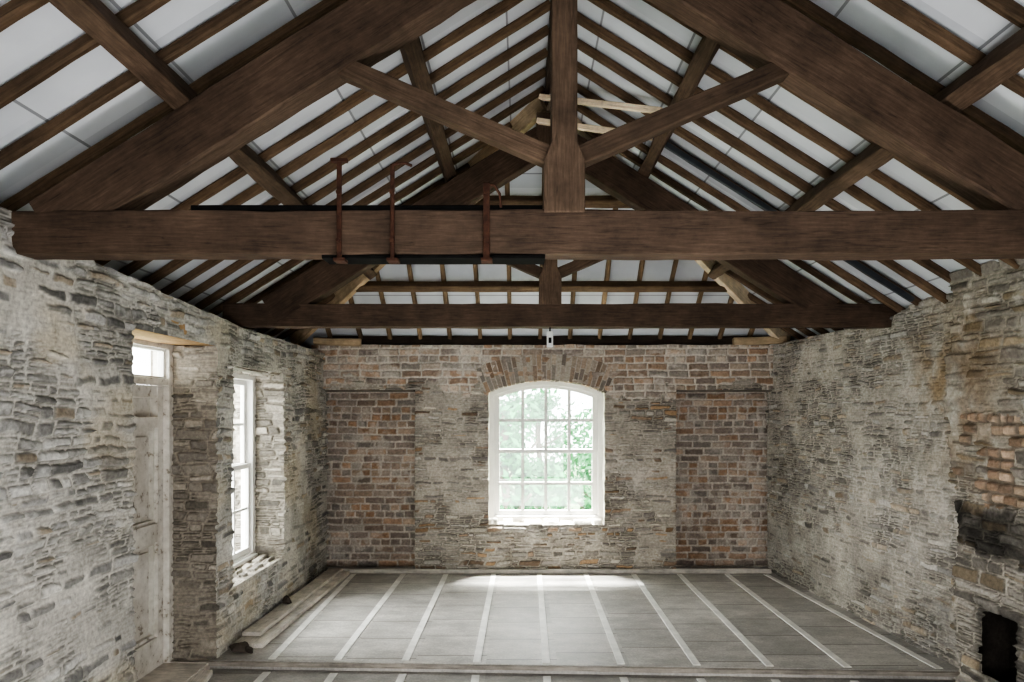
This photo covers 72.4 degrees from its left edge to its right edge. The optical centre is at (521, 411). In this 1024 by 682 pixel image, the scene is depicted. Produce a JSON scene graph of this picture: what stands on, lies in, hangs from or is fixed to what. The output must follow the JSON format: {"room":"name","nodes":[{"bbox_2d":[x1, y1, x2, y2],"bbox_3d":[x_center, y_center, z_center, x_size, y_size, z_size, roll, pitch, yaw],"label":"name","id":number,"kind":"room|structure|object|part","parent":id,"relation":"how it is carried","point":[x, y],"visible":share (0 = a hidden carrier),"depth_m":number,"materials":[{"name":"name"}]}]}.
{"room":"farm building","nodes":[
{"label":"farm building","id":0,"kind":"room"},
{"bbox_2d":[0,207,328,681],"bbox_3d":[-2.220,0.450,3.350,0.541,2.700,8.100,0,0,0],"label":"wall","id":1,"kind":"structure","parent":0,"point":[68,451],"depth_m":3.42,"materials":[{"name":"stone"}]},
{"bbox_2d":[132,339,209,681],"bbox_3d":[-2.210,0.610,4.060,0.400,2.100,1.020,0,0,0],"label":"door","id":2,"kind":"structure","parent":1,"relation":"in","point":[153,405],"depth_m":4.40,"materials":[{"name":"white paint"}]},
{"bbox_2d":[133,344,164,378],"bbox_3d":[-2.310,-0.305,4.052,0.040,0.194,0.880,0,0,0],"label":"light","id":3,"kind":"object","parent":2,"relation":"on","point":[159,352],"depth_m":4.46,"materials":[{"name":"glass"}]},
{"bbox_3d":[-2.317,0.610,4.060,0.105,2.100,1.020,0,0,0],"label":"frame","id":4,"kind":"part","parent":2,"relation":"part of","materials":[{"name":"white paint"}]},
{"bbox_2d":[132,320,213,345],"bbox_3d":[-2.169,-0.480,4.050,0.359,0.112,1.340,0,0,0],"label":"lintel","id":5,"kind":"object","parent":1,"relation":"attached to","point":[139,334],"visible":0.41,"depth_m":4.13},
{"bbox_2d":[231,372,257,567],"bbox_3d":[-2.257,0.440,5.315,0.125,1.540,1.070,0,0,0],"label":"window","id":6,"kind":"structure","parent":1,"relation":"in","point":[247,465],"depth_m":5.76,"materials":[{"name":"white paint"}]},
{"bbox_3d":[-2.292,0.101,5.315,0.033,0.718,0.924,0,0,0],"label":"sash","id":7,"kind":"part","parent":6,"relation":"part of","materials":[{"name":"white paint"}]},
{"bbox_3d":[-2.256,0.786,5.315,0.033,0.733,0.924,0,0,0],"label":"sash","id":8,"kind":"part","parent":6,"relation":"part of","materials":[{"name":"white paint"}]},
{"bbox_3d":[-2.217,1.185,5.315,0.045,0.030,1.010,0,0,0],"label":"sill","id":9,"kind":"part","parent":6,"relation":"part of","materials":[{"name":"white paint"}]},
{"bbox_2d":[233,366,278,374],"bbox_3d":[-2.175,-0.360,5.340,0.341,0.111,1.280,0,0,0],"label":"lintel","id":10,"kind":"object","parent":1,"relation":"attached to","point":[237,368],"visible":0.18,"depth_m":5.30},
{"bbox_2d":[11,0,1023,260],"bbox_3d":[0.285,-1.385,2.779,5.330,1.549,0.133,0,0,0],"label":"roof truss","id":11,"kind":"object","parent":1,"relation":"on","point":[98,212],"visible":0.97,"depth_m":2.72,"materials":[{"name":"brown wood"}]},
{"bbox_2d":[47,0,376,279],"bbox_3d":[-1.355,-1.245,3.677,0.134,0.145,5.154,0,0,0],"label":"purlin","id":12,"kind":"object","parent":11,"relation":"on","point":[93,17],"visible":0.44,"depth_m":2.47,"materials":[{"name":"brown wood"}]},
{"bbox_2d":[330,158,347,263],"bbox_3d":[-0.705,-0.779,2.716,0.064,0.395,0.070,0,0,0],"label":"strap","id":13,"kind":"object","parent":11,"relation":"attached to","point":[339,259],"visible":1,"depth_m":2.69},
{"bbox_3d":[-0.705,-0.588,2.720,0.044,0.012,0.062,0,0,0],"label":"foot plate","id":14,"kind":"part","parent":13,"relation":"part of","materials":[{"name":"metal"}]},
{"bbox_2d":[191,205,542,211],"bbox_3d":[-0.605,-0.795,2.752,1.370,0.024,0.051,0,0,0],"label":"bar","id":15,"kind":"object","parent":11,"relation":"on","point":[271,208],"visible":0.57,"depth_m":2.73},
{"bbox_2d":[386,162,411,263],"bbox_3d":[-0.473,-0.774,2.716,0.098,0.384,0.070,0,0,0],"label":"strap","id":16,"kind":"object","parent":11,"relation":"attached to","point":[392,259],"visible":1,"depth_m":2.69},
{"bbox_3d":[-0.500,-0.588,2.720,0.044,0.012,0.062,0,0,0],"label":"foot plate","id":17,"kind":"part","parent":16,"relation":"part of","materials":[{"name":"metal"}]},
{"bbox_2d":[400,37,456,182],"bbox_3d":[-0.540,-1.759,3.360,0.134,0.146,4.520,0,0,0],"label":"purlin","id":18,"kind":"object","parent":11,"relation":"on","point":[412,53],"visible":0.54,"depth_m":3.75,"materials":[{"name":"brown wood"}]},
{"bbox_2d":[322,255,544,264],"bbox_3d":[-0.345,-0.606,2.785,0.870,0.015,0.116,0,0,0],"label":"steel plate","id":19,"kind":"object","parent":11,"relation":"attached to","point":[352,259],"visible":0.87,"depth_m":2.75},
{"bbox_2d":[481,182,501,263],"bbox_3d":[-0.118,-0.734,2.716,0.082,0.303,0.070,0,0,0],"label":"strap","id":20,"kind":"object","parent":11,"relation":"attached to","point":[486,259],"visible":1,"depth_m":2.69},
{"bbox_3d":[-0.137,-0.588,2.720,0.044,0.012,0.062,0,0,0],"label":"foot plate","id":21,"kind":"part","parent":20,"relation":"part of","materials":[{"name":"metal"}]},
{"bbox_3d":[0.165,-1.468,2.779,0.200,1.385,0.133,0,0,0],"label":"king post","id":22,"kind":"part","parent":11,"relation":"part of","materials":[{"name":"brown wood"}]},
{"bbox_2d":[223,112,896,328],"bbox_3d":[0.280,-1.385,5.109,4.880,1.549,0.135,0,0,0],"label":"roof truss","id":23,"kind":"object","parent":1,"relation":"on","point":[293,305],"visible":0.65,"depth_m":5.05,"materials":[{"name":"brown wood"}]},
{"bbox_3d":[0.205,-1.468,5.109,0.200,1.385,0.133,0,0,0],"label":"king post","id":24,"kind":"part","parent":23,"relation":"part of","materials":[{"name":"brown wood"}]},
{"bbox_2d":[547,327,552,346],"bbox_3d":[0.203,-0.544,5.085,0.046,0.148,0.030,0,0,0],"label":"fitting","id":25,"kind":"object","parent":23,"relation":"hanging from","point":[549,333],"visible":1,"depth_m":5.07,"materials":[{"name":"white plastic"}]},
{"bbox_2d":[638,35,719,177],"bbox_3d":[0.900,-1.760,3.360,0.132,0.146,4.520,0,0,0],"label":"purlin","id":26,"kind":"object","parent":23,"relation":"on","point":[706,50],"visible":0.52,"depth_m":3.65,"materials":[{"name":"brown wood"}]},
{"bbox_2d":[536,117,652,140],"bbox_3d":[0.482,-1.931,4.770,0.840,0.296,0.047,0,0,27],"label":"brace","id":27,"kind":"object","parent":26,"relation":"on","point":[541,121],"visible":0.42,"depth_m":4.77,"materials":[{"name":"brown wood"}]},
{"bbox_2d":[538,94,661,112],"bbox_3d":[0.492,-2.021,4.585,0.994,0.420,0.047,0,0,43],"label":"brace","id":28,"kind":"object","parent":26,"relation":"on","point":[544,97],"visible":0.73,"depth_m":4.48,"materials":[{"name":"brown wood"}]},
{"bbox_2d":[708,27,1023,278],"bbox_3d":[1.715,-1.247,3.677,0.134,0.145,5.154,0,0,0],"label":"purlin","id":29,"kind":"object","parent":23,"relation":"on","point":[1006,60],"visible":0.48,"depth_m":2.73,"materials":[{"name":"brown wood"}]},
{"bbox_2d":[170,660,959,676],"bbox_3d":[0.220,1.616,4.411,4.964,0.031,0.030,0,0,2],"label":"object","id":30,"kind":"structure","parent":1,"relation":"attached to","point":[210,663],"depth_m":4.40,"materials":[{"name":"wood"}]},
{"bbox_2d":[0,0,1023,348],"bbox_3d":[0.400,-1.361,3.442,6.000,2.079,8.284,0,0,0],"label":"ceiling","id":31,"kind":"structure","parent":0,"point":[35,37],"depth_m":3.86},
{"bbox_2d":[0,0,48,31],"bbox_3d":[-1.131,-1.493,2.139,2.606,1.668,0.045,0,0,0],"label":"rafter","id":32,"kind":"object","parent":31,"relation":"attached to","point":[11,12],"visible":1,"depth_m":2.13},
{"bbox_2d":[0,0,170,108],"bbox_3d":[-1.130,-1.494,2.401,2.605,1.669,0.044,0,0,0],"label":"rafter","id":33,"kind":"object","parent":31,"relation":"attached to","point":[10,91],"visible":0.82,"depth_m":2.38,"materials":[{"name":"wood"}]},
{"bbox_2d":[0,0,268,169],"bbox_3d":[-1.129,-1.492,2.660,2.608,1.668,0.044,0,0,0],"label":"rafter","id":34,"kind":"object","parent":31,"relation":"attached to","point":[27,143],"visible":0.89,"depth_m":2.64,"materials":[{"name":"wood"}]},
{"bbox_2d":[0,0,347,210],"bbox_3d":[-1.130,-1.492,2.919,2.606,1.666,0.044,0,0,0],"label":"rafter","id":35,"kind":"object","parent":31,"relation":"attached to","point":[20,199],"visible":0.8,"depth_m":2.90,"materials":[{"name":"wood"}]},
{"bbox_2d":[276,329,298,339],"bbox_3d":[-2.253,-0.785,6.819,0.359,0.250,0.041,0,0,0],"label":"rafter","id":36,"kind":"object","parent":31,"relation":"attached to","point":[287,333],"visible":0.41,"depth_m":6.80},
{"bbox_2d":[266,293,334,336],"bbox_3d":[-2.086,-0.890,6.560,0.695,0.460,0.041,0,0,0],"label":"rafter","id":37,"kind":"object","parent":31,"relation":"attached to","point":[275,331],"visible":0.3,"depth_m":6.54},
{"bbox_2d":[94,0,522,265],"bbox_3d":[-1.130,-1.492,3.700,2.607,1.666,0.043,0,0,0],"label":"rafter","id":38,"kind":"object","parent":31,"relation":"attached to","point":[492,13],"visible":0.6,"depth_m":3.68,"materials":[{"name":"wood"}]},
{"bbox_2d":[325,328,331,337],"bbox_3d":[-1.921,-0.782,6.976,0.045,0.365,0.435,0,0,0],"label":"rafter","id":39,"kind":"object","parent":31,"relation":"attached to","point":[328,331],"visible":0.2,"depth_m":6.95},
{"bbox_2d":[118,0,549,276],"bbox_3d":[-1.130,-1.492,3.959,2.605,1.667,0.043,0,0,0],"label":"rafter","id":40,"kind":"object","parent":31,"relation":"attached to","point":[302,160],"visible":0.66,"depth_m":3.94,"materials":[{"name":"wood"}]},
{"bbox_2d":[141,25,548,285],"bbox_3d":[-1.130,-1.493,4.219,2.606,1.668,0.045,0,0,0],"label":"rafter","id":41,"kind":"object","parent":31,"relation":"attached to","point":[543,32],"visible":0.69,"depth_m":4.20,"materials":[{"name":"wood"}]},
{"bbox_2d":[222,163,469,317],"bbox_3d":[-1.418,-1.311,5.520,2.031,1.305,0.045,0,0,0],"label":"rafter","id":42,"kind":"object","parent":31,"relation":"attached to","point":[258,297],"visible":0.32,"depth_m":5.50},
{"bbox_2d":[160,48,547,294],"bbox_3d":[-1.130,-1.493,4.480,2.606,1.666,0.044,0,0,0],"label":"rafter","id":43,"kind":"object","parent":31,"relation":"attached to","point":[412,136],"visible":0.63,"depth_m":4.46,"materials":[{"name":"wood"}]},
{"bbox_2d":[348,296,362,339],"bbox_3d":[-1.619,-0.874,6.859,0.047,0.556,0.668,0,0,0],"label":"rafter","id":44,"kind":"object","parent":31,"relation":"attached to","point":[351,301],"visible":0.28,"depth_m":6.92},
{"bbox_2d":[208,122,511,314],"bbox_3d":[-1.251,-1.417,5.260,2.365,1.514,0.045,0,0,0],"label":"rafter","id":45,"kind":"object","parent":31,"relation":"attached to","point":[242,294],"visible":0.59,"depth_m":5.24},
{"bbox_2d":[179,68,545,301],"bbox_3d":[-1.130,-1.492,4.739,2.608,1.666,0.042,0,0,0],"label":"rafter","id":46,"kind":"object","parent":31,"relation":"attached to","point":[540,74],"visible":0.54,"depth_m":4.72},
{"bbox_2d":[195,86,544,309],"bbox_3d":[-1.131,-1.492,5.000,2.606,1.666,0.044,0,0,0],"label":"rafter","id":47,"kind":"object","parent":31,"relation":"attached to","point":[423,165],"visible":0.56,"depth_m":4.98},
{"bbox_2d":[376,272,391,339],"bbox_3d":[-1.321,-0.970,6.743,0.046,0.745,0.902,0,0,0],"label":"rafter","id":48,"kind":"object","parent":31,"relation":"attached to","point":[381,294],"visible":0.38,"depth_m":6.61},
{"bbox_2d":[406,264,421,339],"bbox_3d":[-1.020,-1.065,6.627,0.044,0.934,1.134,0,0,0],"label":"rafter","id":49,"kind":"object","parent":31,"relation":"attached to","point":[409,267],"visible":0.38,"depth_m":6.56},
{"bbox_2d":[289,98,546,345],"bbox_3d":[-1.070,-1.482,6.055,3.154,1.690,0.062,0,0,38],"label":"rafter","id":50,"kind":"object","parent":31,"relation":"attached to","point":[525,120],"visible":0.23,"depth_m":5.48,"materials":[{"name":"brown wood"}]},
{"bbox_2d":[356,281,726,291],"bbox_3d":[0.180,-1.150,6.419,3.400,0.103,0.103,0,0,0],"label":"purlin","id":51,"kind":"object","parent":50,"relation":"attached to","point":[370,286],"visible":0.91,"depth_m":6.39,"materials":[{"name":"wood"}]},
{"bbox_2d":[440,265,451,339],"bbox_3d":[-0.720,-1.160,6.511,0.046,1.121,1.371,0,0,0],"label":"rafter","id":52,"kind":"object","parent":31,"relation":"attached to","point":[442,267],"visible":0.32,"depth_m":6.57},
{"bbox_2d":[473,264,481,338],"bbox_3d":[-0.420,-1.255,6.393,0.045,1.311,1.603,0,0,0],"label":"rafter","id":53,"kind":"object","parent":31,"relation":"attached to","point":[475,266],"visible":0.27,"depth_m":6.54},
{"bbox_2d":[505,182,511,339],"bbox_3d":[-0.120,-1.348,6.277,0.044,1.498,1.838,0,0,0],"label":"rafter","id":54,"kind":"object","parent":31,"relation":"attached to","point":[507,186],"visible":0.27,"depth_m":6.39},
{"bbox_2d":[538,101,548,338],"bbox_3d":[0.181,-1.443,6.160,0.045,1.689,2.070,0,0,0],"label":"rafter","id":55,"kind":"object","parent":31,"relation":"attached to","point":[546,104],"visible":0.14,"depth_m":6.29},
{"bbox_2d":[545,16,549,102],"bbox_3d":[0.181,-2.308,3.090,0.046,0.140,3.980,0,0,0],"label":"board","id":56,"kind":"object","parent":31,"relation":"attached to","point":[547,78],"visible":0.44,"depth_m":4.64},
{"bbox_2d":[568,260,576,338],"bbox_3d":[0.479,-1.348,6.277,0.046,1.502,1.837,0,0,0],"label":"rafter","id":57,"kind":"object","parent":31,"relation":"attached to","point":[574,275],"visible":0.2,"depth_m":6.59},
{"bbox_2d":[598,208,617,338],"bbox_3d":[0.779,-1.253,6.394,0.046,1.312,1.602,0,0,0],"label":"rafter","id":58,"kind":"object","parent":31,"relation":"attached to","point":[608,262],"visible":0.29,"depth_m":6.42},
{"bbox_2d":[628,260,644,339],"bbox_3d":[1.080,-1.159,6.510,0.042,1.124,1.370,0,0,0],"label":"rafter","id":59,"kind":"object","parent":31,"relation":"attached to","point":[642,262],"visible":0.33,"depth_m":6.43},
{"bbox_2d":[658,260,678,338],"bbox_3d":[1.380,-1.065,6.628,0.047,0.931,1.136,0,0,0],"label":"rafter","id":60,"kind":"object","parent":31,"relation":"attached to","point":[675,262],"visible":0.43,"depth_m":6.53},
{"bbox_2d":[547,101,790,341],"bbox_3d":[1.430,-1.483,6.055,3.154,1.689,0.063,0,0,-38],"label":"rafter","id":61,"kind":"object","parent":31,"relation":"attached to","point":[735,289],"visible":0.2,"depth_m":6.41,"materials":[{"name":"brown wood"}]},
{"bbox_2d":[474,195,630,207],"bbox_3d":[0.180,-1.717,5.721,1.600,0.103,0.102,0,0,0],"label":"purlin","id":62,"kind":"object","parent":61,"relation":"attached to","point":[604,201],"visible":0.38,"depth_m":5.69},
{"bbox_2d":[687,270,707,338],"bbox_3d":[1.681,-0.970,6.743,0.046,0.744,0.904,0,0,0],"label":"rafter","id":63,"kind":"object","parent":31,"relation":"attached to","point":[705,274],"visible":0.39,"depth_m":6.59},
{"bbox_2d":[717,296,733,338],"bbox_3d":[1.981,-0.877,6.860,0.046,0.555,0.670,0,0,0],"label":"rafter","id":64,"kind":"object","parent":31,"relation":"attached to","point":[730,300],"visible":0.33,"depth_m":6.91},
{"bbox_2d":[582,122,869,303],"bbox_3d":[1.611,-1.417,5.261,2.365,1.516,0.044,0,0,0],"label":"rafter","id":65,"kind":"object","parent":31,"relation":"attached to","point":[628,155],"visible":0.52,"depth_m":5.24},
{"bbox_2d":[577,105,905,312],"bbox_3d":[1.490,-1.492,5.000,2.606,1.664,0.045,0,0,0],"label":"rafter","id":66,"kind":"object","parent":31,"relation":"attached to","point":[731,203],"visible":0.62,"depth_m":4.98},
{"bbox_2d":[577,83,921,305],"bbox_3d":[1.490,-1.492,4.740,2.607,1.668,0.043,0,0,0],"label":"rafter","id":67,"kind":"object","parent":31,"relation":"attached to","point":[581,90],"visible":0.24,"depth_m":4.72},
{"bbox_2d":[747,329,754,336],"bbox_3d":[2.280,-0.783,6.977,0.044,0.364,0.435,0,0,0],"label":"rafter","id":68,"kind":"object","parent":31,"relation":"attached to","point":[751,331],"visible":0.19,"depth_m":6.95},
{"bbox_2d":[577,61,947,303],"bbox_3d":[1.490,-1.492,4.480,2.608,1.667,0.045,0,0,0],"label":"rafter","id":69,"kind":"object","parent":31,"relation":"attached to","point":[583,70],"visible":0.62,"depth_m":4.46,"materials":[{"name":"wood"}]},
{"bbox_2d":[577,38,950,282],"bbox_3d":[1.490,-1.493,4.220,2.606,1.666,0.044,0,0,0],"label":"rafter","id":70,"kind":"object","parent":31,"relation":"attached to","point":[726,137],"visible":0.68,"depth_m":4.20,"materials":[{"name":"wood"}]},
{"bbox_2d":[725,270,829,333],"bbox_3d":[2.280,-0.995,6.300,1.026,0.672,0.045,0,0,0],"label":"rafter","id":71,"kind":"object","parent":31,"relation":"attached to","point":[730,273],"visible":0.43,"depth_m":6.28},
{"bbox_2d":[577,11,981,276],"bbox_3d":[1.489,-1.493,3.960,2.607,1.666,0.044,0,0,0],"label":"rafter","id":72,"kind":"object","parent":31,"relation":"attached to","point":[800,157],"visible":0.59,"depth_m":3.94,"materials":[{"name":"wood"}]},
{"bbox_2d":[748,292,815,336],"bbox_3d":[2.446,-0.890,6.559,0.694,0.462,0.043,0,0,0],"label":"rafter","id":73,"kind":"object","parent":31,"relation":"attached to","point":[751,297],"visible":0.4,"depth_m":6.54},
{"bbox_2d":[780,328,804,338],"bbox_3d":[2.613,-0.785,6.820,0.358,0.253,0.042,0,0,0],"label":"rafter","id":74,"kind":"object","parent":31,"relation":"attached to","point":[790,331],"visible":0.43,"depth_m":6.80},
{"bbox_2d":[588,0,1019,268],"bbox_3d":[1.490,-1.494,3.700,2.606,1.666,0.045,0,0,0],"label":"rafter","id":75,"kind":"object","parent":31,"relation":"attached to","point":[678,50],"visible":0.68,"depth_m":3.68,"materials":[{"name":"wood"}]},
{"bbox_2d":[642,0,979,209],"bbox_3d":[1.490,-1.493,3.440,2.606,1.669,0.045,0,0,0],"label":"rafter","id":76,"kind":"object","parent":31,"relation":"attached to","point":[937,184],"visible":0.23,"depth_m":3.44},
{"bbox_2d":[781,0,1023,154],"bbox_3d":[1.490,-1.491,2.920,2.607,1.666,0.045,0,0,0],"label":"rafter","id":77,"kind":"object","parent":31,"relation":"attached to","point":[856,39],"visible":0.8,"depth_m":2.90,"materials":[{"name":"wood"}]},
{"bbox_2d":[867,0,1023,97],"bbox_3d":[1.490,-1.493,2.660,2.606,1.669,0.045,0,0,0],"label":"rafter","id":78,"kind":"object","parent":31,"relation":"attached to","point":[901,11],"visible":0.76,"depth_m":2.64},
{"bbox_2d":[977,0,1023,27],"bbox_3d":[1.491,-1.492,2.400,2.605,1.667,0.044,0,0,0],"label":"rafter","id":79,"kind":"object","parent":31,"relation":"attached to","point":[1010,10],"visible":1,"depth_m":2.39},
{"bbox_2d":[306,344,774,568],"bbox_3d":[0.325,0.450,7.180,5.550,2.700,0.439,0,0,0],"label":"wall","id":80,"kind":"structure","parent":0,"point":[684,474],"depth_m":7.00,"materials":[{"name":"brick"}]},
{"bbox_2d":[313,337,361,346],"bbox_3d":[-1.825,-0.695,6.931,0.454,0.076,0.105,1,0,-8],"label":"timber offcut","id":81,"kind":"object","parent":80,"relation":"on","point":[357,342],"visible":1,"depth_m":6.88,"materials":[{"name":"brown wood"}]},
{"bbox_2d":[325,389,414,391],"bbox_3d":[-1.528,-0.216,7.075,0.885,0.024,0.152,0,0,0],"label":"lintel","id":82,"kind":"object","parent":80,"relation":"on","point":[374,390],"visible":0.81,"depth_m":7.00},
{"bbox_2d":[489,381,602,521],"bbox_3d":[0.245,0.403,7.180,1.170,1.435,0.100,0,0,0],"label":"window","id":83,"kind":"structure","parent":80,"relation":"in","point":[494,397],"depth_m":7.15,"materials":[{"name":"white paint"}]},
{"bbox_3d":[0.245,0.720,7.202,1.060,0.680,0.035,0,0,0],"label":"sash","id":84,"kind":"part","parent":83,"relation":"part of","materials":[{"name":"white paint"}]},
{"bbox_3d":[0.245,0.072,7.168,1.060,0.695,0.035,0,0,0],"label":"sash","id":85,"kind":"part","parent":83,"relation":"part of","materials":[{"name":"white paint"}]},
{"bbox_2d":[327,335,769,344],"bbox_3d":[0.275,-0.720,7.059,4.450,0.096,0.112,0,0,0],"label":"wall plate","id":86,"kind":"object","parent":80,"relation":"on","point":[644,339],"visible":0.79,"depth_m":7.01,"materials":[{"name":"wood"}]},
{"bbox_2d":[327,568,771,573],"bbox_3d":[0.270,1.580,6.944,4.400,0.056,0.040,0,0,0],"label":"trim","id":87,"kind":"structure","parent":80,"relation":"attached to","point":[400,570],"depth_m":6.93,"materials":[{"name":"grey wood"}]},
{"bbox_2d":[676,390,771,391],"bbox_3d":[2.027,-0.216,7.075,0.945,0.024,0.152,0,0,0],"label":"lintel","id":88,"kind":"object","parent":80,"relation":"on","point":[677,390],"visible":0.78,"depth_m":7.00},
{"bbox_2d":[732,335,786,344],"bbox_3d":[2.350,-0.705,6.931,0.504,0.081,0.105,-1,0,7],"label":"timber offcut","id":89,"kind":"object","parent":80,"relation":"on","point":[766,340],"visible":0.94,"depth_m":6.88,"materials":[{"name":"brown wood"}]},
{"bbox_2d":[208,669,954,681],"bbox_3d":[0.600,1.708,3.285,6.200,0.105,7.970,0,0,0],"label":"floor","id":90,"kind":"structure","parent":0,"point":[219,675],"depth_m":4.36,"materials":[{"name":"wood"}]},
{"bbox_2d":[187,670,212,681],"bbox_3d":[-1.960,1.634,4.190,0.103,0.042,0.385,0,0,-9],"label":"plank","id":91,"kind":"object","parent":90,"relation":"on","point":[202,675],"visible":1,"depth_m":4.28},
{"bbox_2d":[254,672,270,681],"bbox_3d":[-1.620,1.653,3.324,0.049,0.007,2.249,0,0,0],"label":"floor strip","id":92,"kind":"object","parent":90,"relation":"on","point":[263,675],"visible":1,"depth_m":4.37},
{"bbox_2d":[324,673,337,681],"bbox_3d":[-1.190,1.653,3.316,0.049,0.007,2.232,0,0,0],"label":"floor strip","id":93,"kind":"object","parent":90,"relation":"on","point":[331,676],"visible":1,"depth_m":4.35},
{"bbox_2d":[396,674,406,681],"bbox_3d":[-0.750,1.653,3.307,0.049,0.007,2.214,0,0,0],"label":"floor strip","id":94,"kind":"object","parent":90,"relation":"on","point":[401,677],"visible":1,"depth_m":4.33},
{"bbox_2d":[471,675,479,681],"bbox_3d":[-0.290,1.653,3.298,0.050,0.007,2.196,0,0,0],"label":"floor strip","id":95,"kind":"object","parent":90,"relation":"on","point":[475,678],"visible":1,"depth_m":4.33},
{"bbox_2d":[543,676,550,681],"bbox_3d":[0.155,1.653,3.289,0.049,0.007,2.178,0,0,0],"label":"floor strip","id":96,"kind":"object","parent":90,"relation":"on","point":[545,678],"visible":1,"depth_m":4.33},
{"bbox_2d":[619,677,628,681],"bbox_3d":[0.630,1.653,3.280,0.049,0.007,2.159,0,0,0],"label":"floor strip","id":97,"kind":"object","parent":90,"relation":"on","point":[622,679],"visible":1,"depth_m":4.32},
{"bbox_2d":[696,678,705,681],"bbox_3d":[1.105,1.653,3.270,0.049,0.007,2.140,0,0,0],"label":"floor strip","id":98,"kind":"object","parent":90,"relation":"on","point":[698,679],"visible":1,"depth_m":4.31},
{"bbox_2d":[209,566,959,679],"bbox_3d":[0.361,1.627,5.798,4.762,0.055,2.945,0,0,0],"label":"floor","id":99,"kind":"structure","parent":0,"point":[577,636],"depth_m":5.22,"materials":[{"name":"wood"}]},
{"bbox_2d":[229,641,248,652],"bbox_3d":[-1.888,1.565,4.674,0.129,0.070,0.082,0,0,-17],"label":"rubble stone","id":100,"kind":"object","parent":99,"relation":"on","point":[235,647],"visible":0.98,"depth_m":4.64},
{"bbox_2d":[245,646,252,653],"bbox_3d":[-1.802,1.577,4.639,0.076,0.046,0.030,0,0,34],"label":"rubble stone","id":101,"kind":"object","parent":99,"relation":"on","point":[248,649],"visible":1,"depth_m":4.63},
{"bbox_2d":[232,571,349,647],"bbox_3d":[-1.830,1.584,5.820,0.211,0.030,2.161,0,0,2],"label":"plank","id":102,"kind":"object","parent":99,"relation":"on","point":[261,641],"visible":0.57,"depth_m":5.37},
{"bbox_2d":[242,568,342,635],"bbox_3d":[-1.865,1.554,5.905,0.131,0.028,2.011,0,0,2],"label":"plank","id":103,"kind":"object","parent":102,"relation":"on","point":[266,622],"visible":0.98,"depth_m":5.57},
{"bbox_2d":[282,595,291,603],"bbox_3d":[-1.880,1.508,5.599,0.066,0.065,0.087,0,0,0],"label":"rubble stone","id":104,"kind":"object","parent":103,"relation":"on","point":[286,600],"visible":1,"depth_m":5.59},
{"bbox_2d":[268,574,355,658],"bbox_3d":[-1.640,1.598,5.714,0.049,0.008,2.372,0,0,-1],"label":"floor strip","id":105,"kind":"object","parent":99,"relation":"on","point":[321,607],"visible":1,"depth_m":5.35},
{"bbox_2d":[334,574,405,659],"bbox_3d":[-1.180,1.598,5.706,0.049,0.007,2.388,0,0,0],"label":"floor strip","id":106,"kind":"object","parent":99,"relation":"on","point":[344,650],"visible":1,"depth_m":5.33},
{"bbox_2d":[401,574,447,660],"bbox_3d":[-0.750,1.598,5.697,0.049,0.007,2.406,0,0,0],"label":"floor strip","id":107,"kind":"object","parent":99,"relation":"on","point":[413,643],"visible":1,"depth_m":5.30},
{"bbox_2d":[473,574,495,661],"bbox_3d":[-0.285,1.598,5.688,0.049,0.007,2.424,0,0,0],"label":"floor strip","id":108,"kind":"object","parent":99,"relation":"on","point":[480,642],"visible":1,"depth_m":5.30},
{"bbox_2d":[537,574,549,662],"bbox_3d":[0.162,1.598,5.679,0.049,0.007,2.442,0,0,0],"label":"floor strip","id":109,"kind":"object","parent":99,"relation":"on","point":[543,626],"visible":1,"depth_m":5.28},
{"bbox_2d":[583,574,624,663],"bbox_3d":[0.630,1.598,5.670,0.050,0.007,2.461,0,0,0],"label":"floor strip","id":110,"kind":"object","parent":99,"relation":"on","point":[610,636],"visible":1,"depth_m":5.28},
{"bbox_2d":[631,574,700,664],"bbox_3d":[1.103,1.598,5.660,0.049,0.007,2.480,0,0,0],"label":"floor strip","id":111,"kind":"object","parent":99,"relation":"on","point":[685,648],"visible":1,"depth_m":5.25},
{"bbox_2d":[677,574,773,665],"bbox_3d":[1.555,1.598,5.651,0.049,0.007,2.498,0,0,0],"label":"floor strip","id":112,"kind":"object","parent":99,"relation":"on","point":[762,658],"visible":1,"depth_m":5.23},
{"bbox_2d":[725,574,851,667],"bbox_3d":[2.030,1.598,5.641,0.050,0.007,2.517,0,0,0],"label":"floor strip","id":113,"kind":"object","parent":99,"relation":"on","point":[814,641],"visible":1,"depth_m":5.23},
{"bbox_2d":[763,574,942,668],"bbox_3d":[2.500,1.598,5.630,0.050,0.007,2.547,0,0,-4],"label":"floor strip","id":114,"kind":"object","parent":99,"relation":"on","point":[856,623],"visible":1,"depth_m":5.21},
{"bbox_2d":[765,259,1023,681],"bbox_3d":[2.974,0.450,3.370,0.737,2.700,8.230,0,0,-5],"label":"wall","id":115,"kind":"structure","parent":0,"point":[895,475],"depth_m":4.75,"materials":[{"name":"stone"}]},
{"label":"outside","id":116,"kind":"structure","parent":0,"visible":0},
{"bbox_2d":[500,466,590,509],"bbox_3d":[0.000,4.650,33.800,80.000,0.100,52.400,0,0,0],"label":"ground","id":117,"kind":"structure","parent":116,"point":[574,506],"depth_m":38.56,"materials":[{"name":"green plant"}]},
{"bbox_2d":[500,389,572,509],"bbox_3d":[-0.234,2.026,13.093,2.347,5.158,2.143,0,0,0],"label":"tree","id":118,"kind":"object","parent":117,"relation":"on","point":[512,461],"visible":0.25,"depth_m":12.53,"materials":[{"name":"green plant"}]},
{"bbox_2d":[500,389,591,509],"bbox_3d":[0.685,1.907,20.101,3.510,5.395,3.140,0,0,0],"label":"tree","id":119,"kind":"object","parent":117,"relation":"on","point":[556,439],"visible":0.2,"depth_m":19.96,"materials":[{"name":"green plant"}]},
{"bbox_2d":[543,406,591,509],"bbox_3d":[1.649,2.191,15.928,2.421,4.827,2.374,0,0,0],"label":"tree","id":120,"kind":"object","parent":117,"relation":"on","point":[577,491],"visible":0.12,"depth_m":15.64,"materials":[{"name":"green plant"}]}
]}

